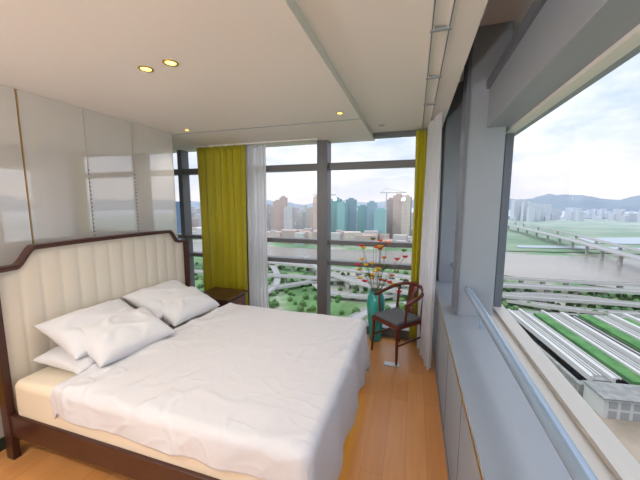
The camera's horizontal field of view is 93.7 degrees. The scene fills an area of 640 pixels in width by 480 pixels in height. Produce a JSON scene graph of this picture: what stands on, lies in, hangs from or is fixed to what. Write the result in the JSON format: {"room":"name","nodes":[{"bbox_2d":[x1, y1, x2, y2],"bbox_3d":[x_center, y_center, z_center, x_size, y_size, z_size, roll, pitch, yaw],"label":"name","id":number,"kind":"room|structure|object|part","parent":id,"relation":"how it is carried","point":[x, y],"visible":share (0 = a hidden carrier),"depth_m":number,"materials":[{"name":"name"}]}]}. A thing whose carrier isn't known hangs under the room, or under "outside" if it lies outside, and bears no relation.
{"room":"hotel room","nodes":[
{"label":"hotel room","id":0,"kind":"room"},
{"bbox_2d":[0,0,374,152],"bbox_3d":[-2.082,-1.296,1.282,3.770,0.640,6.680,2,7,17],"label":"ceiling","id":1,"kind":"structure","parent":0,"point":[250,64],"depth_m":1.82,"materials":[{"name":"white paint"}]},
{"bbox_2d":[138,66,153,72],"bbox_3d":[-1.058,-1.038,1.823,0.088,0.004,0.088,2,7,17],"label":"recessed light","id":2,"kind":"object","parent":1,"relation":"in","point":[142,68],"visible":1,"depth_m":1.82,"materials":[{"name":"gold metal"}]},
{"bbox_3d":[-1.058,-1.038,1.823,0.060,0.001,0.060,2,7,17],"label":"bulb","id":3,"kind":"part","parent":2,"relation":"part of","materials":[{"name":"yellow glass"}]},
{"bbox_2d":[162,59,178,66],"bbox_3d":[-0.869,-1.028,1.744,0.088,0.004,0.088,2,7,17],"label":"recessed light","id":4,"kind":"object","parent":1,"relation":"in","point":[168,62],"visible":1,"depth_m":1.74,"materials":[{"name":"gold metal"}]},
{"bbox_3d":[-0.869,-1.029,1.744,0.060,0.001,0.060,2,7,17],"label":"bulb","id":5,"kind":"part","parent":4,"relation":"part of","materials":[{"name":"yellow glass"}]},
{"bbox_2d":[173,138,317,148],"bbox_3d":[-1.460,-1.328,4.228,3.000,0.015,0.020,2,7,17],"label":"track","id":6,"kind":"object","parent":1,"relation":"attached to","point":[314,138],"visible":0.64,"depth_m":4.06,"materials":[{"name":"white metal"}]},
{"bbox_2d":[196,145,247,304],"bbox_3d":[-1.404,-0.063,4.369,0.796,2.520,0.159,2,7,17],"label":"curtain","id":7,"kind":"object","parent":6,"relation":"hanging from","point":[222,169],"visible":0.82,"depth_m":4.32,"materials":[{"name":"yellow fabric"}]},
{"bbox_2d":[245,144,268,307],"bbox_3d":[-0.895,-0.050,4.267,0.334,2.520,0.088,2,7,17],"label":"sheer curtain","id":8,"kind":"object","parent":6,"relation":"hanging from","point":[255,154],"visible":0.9,"depth_m":4.24,"materials":[{"name":"white fabric"}]},
{"bbox_2d":[174,118,360,134],"bbox_3d":[-0.666,-1.212,3.225,2.220,0.010,0.010,2,7,17],"label":"shadow gap","id":9,"kind":"object","parent":1,"relation":"attached to","point":[360,118],"visible":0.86,"depth_m":3.18,"materials":[{"name":"grey paint"}]},
{"bbox_2d":[373,127,444,138],"bbox_3d":[-0.719,-1.378,4.246,4.600,0.060,0.130,2,7,17],"label":"transom","id":10,"kind":"object","parent":1,"relation":"attached to","point":[410,133],"visible":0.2,"depth_m":3.69,"materials":[{"name":"grey"}]},
{"bbox_2d":[0,334,447,479],"bbox_3d":[-1.445,1.645,1.452,5.100,0.120,6.700,2,7,17],"label":"floor","id":11,"kind":"structure","parent":0,"point":[396,433],"depth_m":2.25,"materials":[{"name":"brown wood"}]},
{"bbox_2d":[0,230,370,479],"bbox_3d":[-0.821,0.721,2.491,2.268,1.462,1.815,2,7,17],"label":"upholstered bed","id":12,"kind":"object","parent":11,"relation":"on","point":[111,359],"visible":1,"depth_m":2.06,"materials":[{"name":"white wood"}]},
{"bbox_3d":[-2.125,0.862,2.006,0.075,1.300,0.045,2,7,17],"label":"headboard post","id":13,"kind":"part","parent":12,"relation":"part of","materials":[{"name":"brown wood"}]},
{"bbox_2d":[31,346,95,373],"bbox_3d":[-1.728,0.829,2.360,0.440,0.185,0.660,6,8,15],"label":"pillow","id":14,"kind":"object","parent":12,"relation":"on","point":[60,360],"depth_m":2.09,"materials":[{"name":"white fabric"}]},
{"bbox_2d":[34,298,133,359],"bbox_3d":[-1.742,0.670,2.387,0.440,0.208,0.660,29,14,12],"label":"pillow","id":15,"kind":"object","parent":12,"relation":"on","point":[78,332],"depth_m":2.18,"materials":[{"name":"white fabric"}]},
{"bbox_2d":[0,233,184,411],"bbox_3d":[-1.870,0.545,2.803,0.014,1.135,1.690,2,7,17],"label":"headboard","id":16,"kind":"object","parent":12,"relation":"on","point":[53,282],"depth_m":2.37,"materials":[{"name":"beige leather"}]},
{"bbox_3d":[-1.864,0.061,2.742,0.075,0.214,1.780,2,7,17],"label":"headboard frame","id":17,"kind":"part","parent":12,"relation":"part of","materials":[{"name":"brown wood"}]},
{"bbox_3d":[-1.090,1.298,1.740,2.180,0.160,0.040,2,7,17],"label":"rail","id":18,"kind":"part","parent":12,"relation":"part of","materials":[{"name":"brown wood"}]},
{"bbox_2d":[82,307,174,367],"bbox_3d":[-1.541,0.736,2.374,0.420,0.217,0.620,28,17,18],"label":"pillow","id":19,"kind":"object","parent":12,"relation":"on","point":[111,338],"depth_m":2.26,"materials":[{"name":"white fabric"}]},
{"bbox_3d":[-0.814,1.022,2.506,2.110,0.280,1.680,2,7,17],"label":"mattress","id":20,"kind":"part","parent":12,"relation":"part of","materials":[{"name":"beige fabric"}]},
{"bbox_2d":[122,280,187,319],"bbox_3d":[-1.563,0.592,3.060,0.440,0.218,0.660,29,14,12],"label":"pillow","id":21,"kind":"object","parent":12,"relation":"on","point":[162,297],"depth_m":2.88,"materials":[{"name":"white fabric"}]},
{"bbox_3d":[-1.606,0.661,3.644,0.075,1.300,0.045,2,7,17],"label":"headboard post","id":22,"kind":"part","parent":12,"relation":"part of","materials":[{"name":"brown wood"}]},
{"bbox_2d":[162,286,219,326],"bbox_3d":[-1.379,0.652,3.051,0.420,0.211,0.620,28,16,16],"label":"pillow","id":23,"kind":"object","parent":12,"relation":"on","point":[181,305],"depth_m":2.97,"materials":[{"name":"white fabric"}]},
{"bbox_2d":[50,303,370,479],"bbox_3d":[-0.579,1.119,2.464,1.760,0.614,1.812,2,7,17],"label":"duvet","id":24,"kind":"object","parent":12,"relation":"on","point":[233,391],"depth_m":1.82,"materials":[{"name":"white fabric"}]},
{"bbox_2d":[177,150,194,286],"bbox_3d":[-2.151,-0.152,4.845,0.080,2.620,0.160,2,7,17],"label":"mullion","id":25,"kind":"object","parent":11,"relation":"on","point":[182,156],"visible":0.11,"depth_m":4.75,"materials":[{"name":"grey metal"}]},
{"bbox_2d":[174,159,414,175],"bbox_3d":[-0.719,-1.015,4.290,4.600,0.085,0.130,2,7,17],"label":"transom","id":26,"kind":"object","parent":25,"relation":"attached to","point":[387,164],"visible":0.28,"depth_m":3.92,"materials":[{"name":"grey metal"}]},
{"bbox_2d":[178,233,411,247],"bbox_3d":[-0.719,-0.008,4.414,4.600,0.060,0.130,2,7,17],"label":"transom","id":27,"kind":"object","parent":25,"relation":"attached to","point":[189,236],"visible":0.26,"depth_m":4.06,"materials":[{"name":"grey metal"}]},
{"bbox_2d":[189,251,410,269],"bbox_3d":[-0.719,0.275,4.449,4.600,0.060,0.130,2,7,17],"label":"transom","id":28,"kind":"object","parent":25,"relation":"attached to","point":[401,266],"visible":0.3,"depth_m":4.11,"materials":[{"name":"grey metal"}]},
{"bbox_2d":[203,287,247,306],"bbox_3d":[-1.281,0.983,3.938,0.524,0.590,0.460,2,7,17],"label":"nightstand","id":29,"kind":"object","parent":11,"relation":"on","point":[223,296],"visible":0.3,"depth_m":3.88,"materials":[{"name":"brown wood"}]},
{"bbox_3d":[-1.056,0.820,3.846,0.015,0.155,0.380,2,7,17],"label":"drawer","id":30,"kind":"part","parent":29,"relation":"part of","materials":[{"name":"brown wood"}]},
{"bbox_2d":[246,188,248,305],"bbox_3d":[-1.054,-0.110,4.503,0.080,2.620,0.160,2,7,17],"label":"mullion","id":31,"kind":"object","parent":11,"relation":"on","point":[246,188],"visible":0.02,"depth_m":4.47,"materials":[{"name":"grey metal"}]},
{"bbox_2d":[317,140,330,314],"bbox_3d":[0.056,-0.065,4.136,0.140,2.620,0.200,2,7,17],"label":"mullion","id":32,"kind":"object","parent":11,"relation":"on","point":[323,146],"visible":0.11,"depth_m":4.04,"materials":[{"name":"grey metal"}]},
{"bbox_2d":[356,237,407,341],"bbox_3d":[0.756,0.629,3.777,0.649,1.331,0.289,2,7,17],"label":"floor vase","id":33,"kind":"object","parent":11,"relation":"on","point":[372,300],"visible":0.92,"depth_m":3.77,"materials":[{"name":"teal ceramic"}]},
{"bbox_2d":[365,321,409,339],"bbox_3d":[-0.725,1.146,4.537,4.600,0.120,0.170,2,7,17],"label":"transom","id":34,"kind":"object","parent":11,"relation":"on","point":[404,333],"depth_m":3.93,"materials":[{"name":"grey metal"}]},
{"bbox_2d":[384,361,398,366],"bbox_3d":[0.782,1.358,3.277,0.160,0.006,0.080,2,7,17],"label":"floor outlet","id":35,"kind":"object","parent":11,"relation":"on","point":[386,363],"visible":1,"depth_m":3.27,"materials":[{"name":"silver metal"}]},
{"bbox_2d":[371,281,423,364],"bbox_3d":[0.935,0.926,3.517,0.511,0.811,0.540,-4,8,-31],"label":"wooden armchair","id":36,"kind":"object","parent":11,"relation":"on","point":[397,319],"visible":0.86,"depth_m":3.46,"materials":[{"name":"brown wood"}]},
{"bbox_3d":[0.635,1.117,3.586,0.049,0.411,0.039,2,7,17],"label":"leg","id":37,"kind":"part","parent":36,"relation":"part of","materials":[{"name":"brown wood"}]},
{"bbox_3d":[0.893,0.921,3.491,0.410,0.040,0.420,-4,8,-31],"label":"seat frame","id":38,"kind":"part","parent":36,"relation":"part of","materials":[{"name":"brown wood"}]},
{"bbox_3d":[0.835,1.157,3.257,0.038,0.411,0.049,2,7,17],"label":"leg","id":39,"kind":"part","parent":36,"relation":"part of","materials":[{"name":"brown wood"}]},
{"bbox_2d":[374,307,420,325],"bbox_3d":[0.893,0.887,3.487,0.380,0.040,0.390,-4,8,-31],"label":"seat cushion","id":40,"kind":"object","parent":36,"relation":"on","point":[394,316],"depth_m":3.42,"materials":[{"name":"grey fabric"}]},
{"bbox_3d":[0.987,0.920,3.771,0.087,0.760,0.035,-4,8,-30],"label":"leg","id":41,"kind":"part","parent":36,"relation":"part of","materials":[{"name":"brown wood"}]},
{"bbox_3d":[0.968,0.602,3.497,0.434,0.163,0.540,-4,8,-31],"label":"arm rail","id":42,"kind":"part","parent":36,"relation":"part of","materials":[{"name":"brown wood"}]},
{"bbox_3d":[1.183,0.960,3.449,0.087,0.760,0.035,-4,8,-31],"label":"leg","id":43,"kind":"part","parent":36,"relation":"part of","materials":[{"name":"brown wood"}]},
{"bbox_2d":[436,128,444,278],"bbox_3d":[1.435,-0.014,3.726,0.100,2.620,0.160,2,7,17],"label":"mullion","id":44,"kind":"object","parent":11,"relation":"on","point":[443,129],"visible":0.12,"depth_m":3.57,"materials":[{"name":"grey"}]},
{"bbox_2d":[432,289,480,479],"bbox_3d":[0.726,1.272,0.718,0.510,0.800,6.700,2,7,17],"label":"apron","id":45,"kind":"object","parent":11,"relation":"on","point":[467,464],"visible":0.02,"depth_m":1.89,"materials":[{"name":"grey"}]},
{"bbox_2d":[432,341,449,479],"bbox_3d":[0.464,1.642,0.783,0.006,0.050,6.580,2,7,17],"label":"bottom gap","id":46,"kind":"object","parent":45,"relation":"attached to","point":[432,341],"visible":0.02,"depth_m":2.36,"materials":[{"name":"grey"}]},
{"bbox_2d":[444,344,448,419],"bbox_3d":[0.933,1.088,2.217,0.004,0.760,0.006,2,7,17],"label":"joint","id":47,"kind":"object","parent":45,"relation":"attached to","point":[448,344],"visible":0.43,"depth_m":2.21,"materials":[{"name":"grey"}]},
{"bbox_2d":[456,399,461,479],"bbox_3d":[0.738,1.163,1.602,0.004,0.760,0.006,2,7,17],"label":"joint","id":48,"kind":"object","parent":45,"relation":"attached to","point":[461,399],"visible":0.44,"depth_m":1.58,"materials":[{"name":"grey"}]},
{"bbox_2d":[435,279,571,479],"bbox_3d":[0.607,0.866,0.643,0.322,0.025,6.580,2,7,17],"label":"ledge","id":49,"kind":"object","parent":45,"relation":"on","point":[511,443],"visible":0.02,"depth_m":1.34,"materials":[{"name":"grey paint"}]},
{"bbox_2d":[435,287,482,479],"bbox_3d":[0.456,0.875,0.692,0.014,0.011,6.580,2,7,17],"label":"brass line","id":50,"kind":"object","parent":49,"relation":"attached to","point":[480,474],"visible":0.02,"depth_m":1.39,"materials":[{"name":"brown"}]},
{"bbox_2d":[458,21,513,316],"bbox_3d":[1.294,-0.484,2.425,0.270,2.230,0.200,2,7,17],"label":"column","id":51,"kind":"object","parent":49,"relation":"on","point":[485,146],"visible":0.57,"depth_m":2.33,"materials":[{"name":"grey paint"}]},
{"bbox_2d":[451,44,472,314],"bbox_3d":[1.163,-0.489,2.465,0.025,2.230,0.230,2,7,17],"label":"flange","id":52,"kind":"object","parent":51,"relation":"attached to","point":[468,65],"depth_m":2.41,"materials":[{"name":"grey metal"}]},
{"bbox_2d":[451,262,597,479],"bbox_3d":[0.653,0.730,0.633,0.096,0.257,6.020,2,7,17],"label":"handrail","id":53,"kind":"object","parent":49,"relation":"on","point":[571,457],"visible":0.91,"depth_m":1.01,"materials":[{"name":"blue metal"}]},
{"bbox_2d":[490,305,639,479],"bbox_3d":[0.851,0.863,0.565,0.210,0.050,6.580,2,7,17],"label":"sill","id":54,"kind":"structure","parent":45,"relation":"on","point":[600,469],"depth_m":1.31,"materials":[{"name":"grey stone"}]},
{"bbox_2d":[493,306,639,479],"bbox_3d":[0.833,0.841,0.431,0.065,0.025,6.320,2,7,17],"label":"frame","id":55,"kind":"object","parent":54,"relation":"on","point":[615,460],"visible":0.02,"depth_m":1.27,"materials":[{"name":"white metal"}]},
{"bbox_2d":[493,133,514,306],"bbox_3d":[1.516,-0.138,2.481,0.055,1.470,0.040,2,7,17],"label":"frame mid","id":56,"kind":"object","parent":55,"relation":"on","point":[509,137],"visible":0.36,"depth_m":2.46,"materials":[{"name":"grey metal"}]},
{"bbox_2d":[294,0,487,132],"bbox_3d":[0.098,-1.242,0.598,0.800,0.580,6.680,2,7,17],"label":"ceiling","id":57,"kind":"structure","parent":0,"point":[378,49],"depth_m":1.70,"materials":[{"name":"white paint"}]},
{"bbox_2d":[421,0,456,128],"bbox_3d":[0.281,-0.926,0.484,0.100,0.020,6.300,2,7,17],"label":"track","id":58,"kind":"object","parent":57,"relation":"attached to","point":[448,27],"visible":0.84,"depth_m":1.67,"materials":[{"name":"white metal"}]},
{"bbox_2d":[409,129,427,340],"bbox_3d":[1.186,-0.006,3.660,0.147,2.580,0.079,7,10,44],"label":"curtain","id":59,"kind":"object","parent":58,"relation":"hanging from","point":[421,135],"visible":0.64,"depth_m":3.60,"materials":[{"name":"yellow fabric"}]},
{"bbox_2d":[417,112,442,370],"bbox_3d":[1.173,0.047,3.224,0.082,2.580,0.532,1,7,6],"label":"sheer curtain","id":60,"kind":"object","parent":58,"relation":"hanging from","point":[430,221],"visible":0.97,"depth_m":3.13,"materials":[{"name":"white fabric"}]},
{"bbox_2d":[438,82,462,282],"bbox_3d":[1.697,-0.618,3.516,0.500,2.230,0.380,2,7,17],"label":"pier corner","id":61,"kind":"object","parent":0,"point":[453,118],"visible":0.14,"depth_m":3.39,"materials":[{"name":"grey paint"}]},
{"bbox_2d":[459,0,533,81],"bbox_3d":[0.756,-1.430,0.366,0.580,0.150,6.680,2,7,17],"label":"ceiling","id":62,"kind":"structure","parent":0,"point":[496,11],"depth_m":2.06,"materials":[{"name":"white paint"}]},
{"bbox_2d":[487,0,639,136],"bbox_3d":[0.842,-0.797,0.417,0.300,0.340,6.680,2,7,17],"label":"beam","id":63,"kind":"structure","parent":0,"point":[565,36],"depth_m":1.26,"materials":[{"name":"grey paint"}]},
{"bbox_2d":[486,0,546,88],"bbox_3d":[0.684,-0.935,0.397,0.040,0.060,6.580,2,7,17],"label":"flange","id":64,"kind":"object","parent":63,"relation":"attached to","point":[537,5],"depth_m":1.59,"materials":[{"name":"grey metal"}]},
{"bbox_2d":[506,24,639,133],"bbox_3d":[0.833,-0.595,0.254,0.065,0.020,6.320,2,7,17],"label":"window frame","id":65,"kind":"structure","parent":63,"relation":"attached to","point":[630,41],"depth_m":1.29,"materials":[{"name":"white paint"}]},
{"bbox_3d":[-2.647,0.342,1.070,0.138,2.560,5.560,2,7,17],"label":"wall","id":66,"kind":"structure","parent":0,"visible":0},
{"bbox_2d":[0,437,20,451],"bbox_3d":[-2.564,1.571,1.195,0.012,0.090,5.560,2,7,17],"label":"baseboard","id":67,"kind":"structure","parent":66,"relation":"attached to","point":[2,440],"depth_m":2.14,"materials":[{"name":"grey"}]},
{"bbox_2d":[0,85,31,437],"bbox_3d":[-2.248,0.173,2.075,0.012,2.470,0.450,2,7,17],"label":"panel","id":68,"kind":"object","parent":66,"relation":"attached to","point":[15,229],"visible":0.38,"depth_m":2.14,"materials":[{"name":"grey paint"}]},
{"bbox_2d":[14,89,33,243],"bbox_3d":[-2.177,0.147,2.292,0.012,2.470,0.008,2,7,17],"label":"strip","id":69,"kind":"object","parent":66,"relation":"attached to","point":[14,89],"visible":0.36,"depth_m":2.20,"materials":[{"name":"brown"}]},
{"bbox_2d":[16,89,93,243],"bbox_3d":[-2.110,0.120,2.510,0.012,2.470,0.450,2,7,17],"label":"panel","id":70,"kind":"object","parent":66,"relation":"attached to","point":[52,131],"visible":0.42,"depth_m":2.40,"materials":[{"name":"grey paint"}]},
{"bbox_2d":[82,108,94,236],"bbox_3d":[-2.039,0.093,2.727,0.012,2.470,0.008,2,7,17],"label":"strip","id":71,"kind":"object","parent":66,"relation":"attached to","point":[82,108],"visible":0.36,"depth_m":2.62,"materials":[{"name":"grey metal"}]},
{"bbox_2d":[84,109,137,236],"bbox_3d":[-1.972,0.067,2.946,0.012,2.470,0.450,2,7,17],"label":"panel","id":72,"kind":"object","parent":66,"relation":"attached to","point":[109,140],"visible":0.42,"depth_m":2.84,"materials":[{"name":"grey paint"}]},
{"bbox_2d":[130,122,139,231],"bbox_3d":[-1.902,0.040,3.163,0.012,2.470,0.008,2,7,17],"label":"strip","id":73,"kind":"object","parent":66,"relation":"attached to","point":[130,122],"visible":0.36,"depth_m":3.06,"materials":[{"name":"grey metal"}]},
{"bbox_2d":[131,122,177,238],"bbox_3d":[-1.823,0.008,3.419,0.012,2.470,0.530,2,7,17],"label":"panel","id":74,"kind":"object","parent":66,"relation":"attached to","point":[153,149],"visible":0.48,"depth_m":3.31,"materials":[{"name":"grey paint"}]},
{"label":"outside","id":75,"kind":"structure","parent":0,"visible":0},
{"bbox_2d":[506,221,639,253],"bbox_3d":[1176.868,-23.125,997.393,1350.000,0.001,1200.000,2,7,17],"label":"field","id":76,"kind":"structure","parent":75,"point":[514,238],"depth_m":951.11,"materials":[{"name":"green plant"}]},
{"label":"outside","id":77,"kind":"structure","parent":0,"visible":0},
{"bbox_2d":[193,208,639,320],"bbox_3d":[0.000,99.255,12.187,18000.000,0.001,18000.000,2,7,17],"label":"ground","id":78,"kind":"structure","parent":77,"point":[347,305],"depth_m":371.64,"materials":[{"name":"green plant"}]},
{"bbox_2d":[176,200,413,207],"bbox_3d":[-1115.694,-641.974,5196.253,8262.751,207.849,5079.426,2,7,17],"label":"range","id":79,"kind":"object","parent":78,"relation":"on","point":[379,204],"visible":0.05,"depth_m":6336.68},
{"bbox_2d":[303,256,407,300],"bbox_3d":[67.597,46.198,389.841,247.151,13.274,156.054,2,7,17],"label":"ramp","id":80,"kind":"object","parent":78,"relation":"on","point":[348,280],"visible":0.31,"depth_m":342.87,"materials":[{"name":"concrete"}]},
{"bbox_2d":[380,188,406,247],"bbox_3d":[158.432,-46.610,656.978,56.208,132.394,2.000,2,7,17],"label":"tower crane","id":81,"kind":"object","parent":78,"relation":"on","point":[386,188],"visible":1,"depth_m":655.92,"materials":[{"name":"grey metal"}]},
{"bbox_2d":[176,194,639,286],"bbox_3d":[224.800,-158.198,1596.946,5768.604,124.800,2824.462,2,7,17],"label":"city buildings","id":82,"kind":"structure","parent":78,"relation":"on","point":[349,221],"depth_m":826.03},
{"bbox_2d":[194,269,639,307],"bbox_3d":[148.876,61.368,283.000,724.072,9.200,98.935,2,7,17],"label":"ramp","id":83,"kind":"object","parent":78,"relation":"on","point":[543,299],"visible":0.46,"depth_m":292.88,"materials":[{"name":"concrete"}]},
{"bbox_2d":[194,262,639,316],"bbox_3d":[79.422,60.166,309.880,694.965,8.393,264.983,2,7,17],"label":"clump","id":84,"kind":"object","parent":78,"relation":"on","point":[636,298],"visible":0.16,"depth_m":310.75,"materials":[{"name":"green plant"}]},
{"bbox_2d":[268,261,639,295],"bbox_3d":[191.402,51.806,352.375,683.213,11.274,81.805,2,7,17],"label":"ramp","id":85,"kind":"object","parent":78,"relation":"on","point":[604,290],"visible":0.51,"depth_m":326.45,"materials":[{"name":"concrete"}]},
{"bbox_2d":[503,276,639,295],"bbox_3d":[355.538,53.173,324.824,312.879,15.274,32.000,2,7,17],"label":"ramp","id":86,"kind":"object","parent":78,"relation":"on","point":[566,282],"visible":0.74,"depth_m":334.15,"materials":[{"name":"concrete"}]},
{"bbox_2d":[507,309,639,421],"bbox_3d":[236.465,72.147,183.730,193.000,12.000,127.000,1,7,10],"label":"building","id":87,"kind":"structure","parent":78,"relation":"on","point":[598,355],"depth_m":182.54,"materials":[{"name":"concrete"}]},
{"bbox_2d":[508,224,639,264],"bbox_3d":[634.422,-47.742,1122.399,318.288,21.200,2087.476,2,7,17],"label":"viaduct","id":88,"kind":"object","parent":78,"relation":"on","point":[603,249],"visible":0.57,"depth_m":590.41,"materials":[{"name":"concrete"}]},
{"bbox_2d":[509,194,639,211],"bbox_3d":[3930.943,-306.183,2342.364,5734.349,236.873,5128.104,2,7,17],"label":"range","id":89,"kind":"object","parent":78,"relation":"on","point":[562,202],"visible":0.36,"depth_m":3914.41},
{"bbox_2d":[514,221,639,256],"bbox_3d":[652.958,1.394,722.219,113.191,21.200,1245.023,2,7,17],"label":"viaduct","id":90,"kind":"object","parent":78,"relation":"on","point":[619,246],"visible":0.9,"depth_m":671.97,"materials":[{"name":"concrete"}]},
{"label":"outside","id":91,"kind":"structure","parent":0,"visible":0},
{"bbox_2d":[579,237,639,243],"bbox_3d":[1027.896,7.025,742.002,680.000,0.001,220.000,2,7,17],"label":"pond","id":92,"kind":"structure","parent":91,"point":[636,240],"depth_m":788.50,"materials":[{"name":"liquid"}]},
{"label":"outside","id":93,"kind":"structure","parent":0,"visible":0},
{"bbox_2d":[517,245,639,249],"bbox_3d":[650.109,19.380,641.380,420.000,0.001,80.000,2,7,17],"label":"pond","id":94,"kind":"structure","parent":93,"point":[524,246],"depth_m":663.98,"materials":[{"name":"liquid"}]},
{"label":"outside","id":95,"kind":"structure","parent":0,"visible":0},
{"bbox_2d":[193,241,639,288],"bbox_3d":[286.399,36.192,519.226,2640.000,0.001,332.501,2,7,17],"label":"river","id":96,"kind":"structure","parent":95,"point":[518,265],"depth_m":496.93,"materials":[{"name":"liquid"}]},
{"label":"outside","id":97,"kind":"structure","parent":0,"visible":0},
{"bbox_2d":[508,211,635,218],"bbox_3d":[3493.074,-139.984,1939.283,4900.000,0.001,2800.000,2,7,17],"label":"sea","id":98,"kind":"structure","parent":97,"point":[562,215],"depth_m":2386.41,"materials":[{"name":"liquid"}]},
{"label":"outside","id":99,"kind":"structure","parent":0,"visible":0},
{"bbox_2d":[349,301,406,319],"bbox_3d":[68.338,69.119,235.248,125.292,4.947,171.877,2,7,17],"label":"street","id":100,"kind":"structure","parent":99,"point":[362,314],"depth_m":268.47,"materials":[{"name":"concrete"}]},
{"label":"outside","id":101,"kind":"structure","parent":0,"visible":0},
{"bbox_2d":[593,410,639,463],"bbox_3d":[141.166,92.896,60.693,200.000,0.001,158.000,2,7,17],"label":"lot","id":102,"kind":"structure","parent":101,"point":[627,432],"depth_m":131.26,"materials":[{"name":"beige concrete"}]},
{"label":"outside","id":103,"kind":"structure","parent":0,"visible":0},
{"bbox_2d":[503,292,639,316],"bbox_3d":[229.579,59.874,293.525,153.124,2.800,52.776,2,7,17],"label":"ramp","id":104,"kind":"object","parent":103,"point":[514,301],"visible":0.58,"depth_m":278.92,"materials":[{"name":"concrete"}]},
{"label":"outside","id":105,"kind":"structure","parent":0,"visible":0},
{"bbox_2d":[272,276,408,298],"bbox_3d":[29.867,52.622,352.595,156.984,2.800,85.797,2,7,17],"label":"ramp","id":106,"kind":"object","parent":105,"point":[280,286],"visible":0.44,"depth_m":340.20,"materials":[{"name":"concrete"}]},
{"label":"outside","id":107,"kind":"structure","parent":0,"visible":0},
{"bbox_2d":[268,264,280,293],"bbox_3d":[-78.428,47.955,390.603,87.795,6.800,203.230,2,7,17],"label":"ramp","id":108,"kind":"object","parent":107,"point":[273,267],"visible":0.48,"depth_m":369.38,"materials":[{"name":"concrete"}]}
]}

